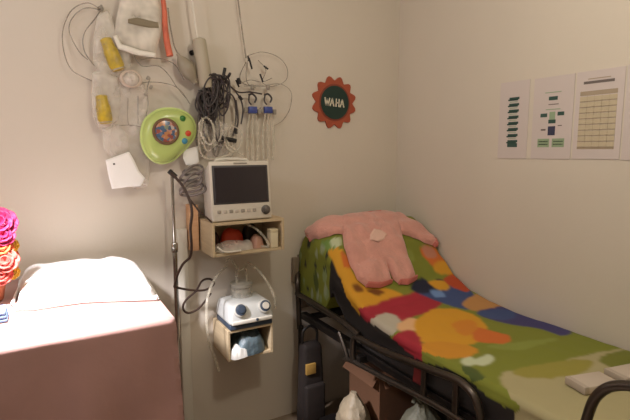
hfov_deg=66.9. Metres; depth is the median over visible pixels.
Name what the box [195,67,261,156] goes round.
cable bundle
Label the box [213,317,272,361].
wall shelf
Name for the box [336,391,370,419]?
bag
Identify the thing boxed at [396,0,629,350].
wall
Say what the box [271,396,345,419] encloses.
floor
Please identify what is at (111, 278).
pillow
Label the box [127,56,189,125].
tubing
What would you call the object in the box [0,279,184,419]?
bed
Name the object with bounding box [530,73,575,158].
poster
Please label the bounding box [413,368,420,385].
cloth
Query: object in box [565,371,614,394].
packet
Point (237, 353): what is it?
pouch
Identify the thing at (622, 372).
packet
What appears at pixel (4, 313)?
folded cloth
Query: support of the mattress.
on the hospital bed at (446, 408)
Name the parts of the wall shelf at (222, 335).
panel, panel, panel, panel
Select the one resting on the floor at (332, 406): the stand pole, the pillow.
the stand pole
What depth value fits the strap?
1.91 m
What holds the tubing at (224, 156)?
hanging from the cable bundle
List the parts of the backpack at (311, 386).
handle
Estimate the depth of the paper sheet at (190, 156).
2.03 m
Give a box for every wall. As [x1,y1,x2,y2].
[0,0,399,419]
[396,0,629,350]
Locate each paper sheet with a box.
[106,152,144,188]
[183,146,198,164]
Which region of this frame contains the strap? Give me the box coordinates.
[161,0,172,56]
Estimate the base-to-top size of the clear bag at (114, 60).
0.259 m
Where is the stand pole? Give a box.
[170,164,206,385]
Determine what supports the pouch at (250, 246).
on the wall shelf at (203, 230)
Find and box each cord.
[167,169,214,313]
[191,0,211,88]
[235,0,291,125]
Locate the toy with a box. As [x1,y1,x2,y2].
[140,107,195,163]
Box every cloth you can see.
[0,305,8,322]
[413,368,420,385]
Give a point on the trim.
(181, 233)
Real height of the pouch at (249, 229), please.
0.090 m
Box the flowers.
[0,207,20,300]
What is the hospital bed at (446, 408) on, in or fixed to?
on the floor at (332, 406)
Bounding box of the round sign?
[312,76,355,127]
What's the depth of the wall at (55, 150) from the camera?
2.14 m
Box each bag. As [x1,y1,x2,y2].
[95,95,112,123]
[100,37,123,71]
[168,16,197,84]
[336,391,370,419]
[400,397,440,419]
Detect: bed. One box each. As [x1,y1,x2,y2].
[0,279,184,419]
[292,254,629,419]
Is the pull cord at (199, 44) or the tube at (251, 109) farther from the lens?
the tube at (251, 109)
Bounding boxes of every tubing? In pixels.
[62,5,102,82]
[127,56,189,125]
[198,122,240,158]
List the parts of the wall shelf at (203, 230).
panel, panel, panel, panel, panel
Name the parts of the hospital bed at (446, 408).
head rail, leg, headboard, backrest, bed frame, rail, guard rail, guard post, guard post, guard rail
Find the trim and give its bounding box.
[176,228,192,419]
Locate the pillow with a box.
[10,256,158,310]
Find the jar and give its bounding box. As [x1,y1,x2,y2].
[230,273,252,297]
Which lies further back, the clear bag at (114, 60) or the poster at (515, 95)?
the poster at (515, 95)
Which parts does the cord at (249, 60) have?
cord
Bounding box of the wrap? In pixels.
[230,328,264,355]
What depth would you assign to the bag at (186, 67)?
1.96 m
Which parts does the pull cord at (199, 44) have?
cord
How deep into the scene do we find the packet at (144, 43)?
1.86 m
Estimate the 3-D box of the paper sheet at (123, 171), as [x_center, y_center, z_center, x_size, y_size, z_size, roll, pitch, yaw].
[-0.750,-0.158,1.891,0.144,0.145,0.008,-4,8,-30]
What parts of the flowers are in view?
pot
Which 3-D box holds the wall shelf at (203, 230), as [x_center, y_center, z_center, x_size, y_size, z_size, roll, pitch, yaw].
[-0.351,0.075,2.101,0.373,0.203,0.217,-4,8,-30]
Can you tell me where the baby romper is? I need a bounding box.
[304,210,438,287]
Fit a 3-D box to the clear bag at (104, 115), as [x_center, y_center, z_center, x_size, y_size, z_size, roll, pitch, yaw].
[-0.807,-0.425,1.850,0.063,0.227,0.090,3,8,26]
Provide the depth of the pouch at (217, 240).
2.07 m
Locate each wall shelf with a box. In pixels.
[186,204,283,257]
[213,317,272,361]
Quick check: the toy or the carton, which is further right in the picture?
the carton
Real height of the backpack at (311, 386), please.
0.526 m
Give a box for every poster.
[497,79,530,158]
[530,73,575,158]
[572,66,626,159]
[621,64,629,159]
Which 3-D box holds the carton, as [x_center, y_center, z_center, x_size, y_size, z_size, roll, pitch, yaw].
[-0.188,0.122,2.107,0.037,0.082,0.043,-4,8,-30]
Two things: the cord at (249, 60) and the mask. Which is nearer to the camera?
the mask
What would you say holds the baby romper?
on the mattress
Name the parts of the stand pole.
cable coil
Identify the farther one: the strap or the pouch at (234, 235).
the pouch at (234, 235)
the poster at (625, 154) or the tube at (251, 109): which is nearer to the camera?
the poster at (625, 154)
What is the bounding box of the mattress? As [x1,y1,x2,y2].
[299,216,629,419]
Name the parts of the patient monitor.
handle, screen frame, knob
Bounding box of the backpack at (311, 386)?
[297,325,324,419]
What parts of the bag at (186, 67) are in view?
cord, bulb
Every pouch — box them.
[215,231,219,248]
[217,240,252,252]
[220,228,243,247]
[231,344,247,359]
[242,223,257,243]
[250,234,263,248]
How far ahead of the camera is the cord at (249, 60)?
2.15 m
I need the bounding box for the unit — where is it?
[216,273,272,330]
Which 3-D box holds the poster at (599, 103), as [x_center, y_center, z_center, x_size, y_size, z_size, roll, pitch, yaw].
[1.004,-0.338,1.694,0.003,0.313,0.168,-4,8,-30]
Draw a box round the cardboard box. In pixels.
[343,354,416,419]
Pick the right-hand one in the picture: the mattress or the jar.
the mattress
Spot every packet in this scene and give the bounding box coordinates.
[113,0,161,57]
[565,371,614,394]
[604,364,629,379]
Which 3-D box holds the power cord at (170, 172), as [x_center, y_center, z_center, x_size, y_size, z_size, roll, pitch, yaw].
[-0.489,0.143,1.968,0.190,0.622,0.133,-4,8,-30]
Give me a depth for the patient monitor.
2.00 m
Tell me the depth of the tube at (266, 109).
2.18 m
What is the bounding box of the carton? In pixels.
[267,228,277,247]
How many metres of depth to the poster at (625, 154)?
1.61 m
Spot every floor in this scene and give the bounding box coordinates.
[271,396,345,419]
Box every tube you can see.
[244,84,260,141]
[259,84,276,141]
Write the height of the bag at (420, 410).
0.302 m
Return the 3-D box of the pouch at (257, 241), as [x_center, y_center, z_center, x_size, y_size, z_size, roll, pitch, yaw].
[-0.257,0.135,2.109,0.060,0.055,0.081,-4,8,-30]
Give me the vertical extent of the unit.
0.243 m
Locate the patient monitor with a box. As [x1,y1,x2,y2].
[203,157,271,221]
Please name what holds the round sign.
attached to the wall at (55, 150)
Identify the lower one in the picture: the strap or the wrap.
the wrap
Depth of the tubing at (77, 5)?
1.79 m
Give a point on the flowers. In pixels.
(9, 222)
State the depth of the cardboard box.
2.20 m
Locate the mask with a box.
[119,70,142,87]

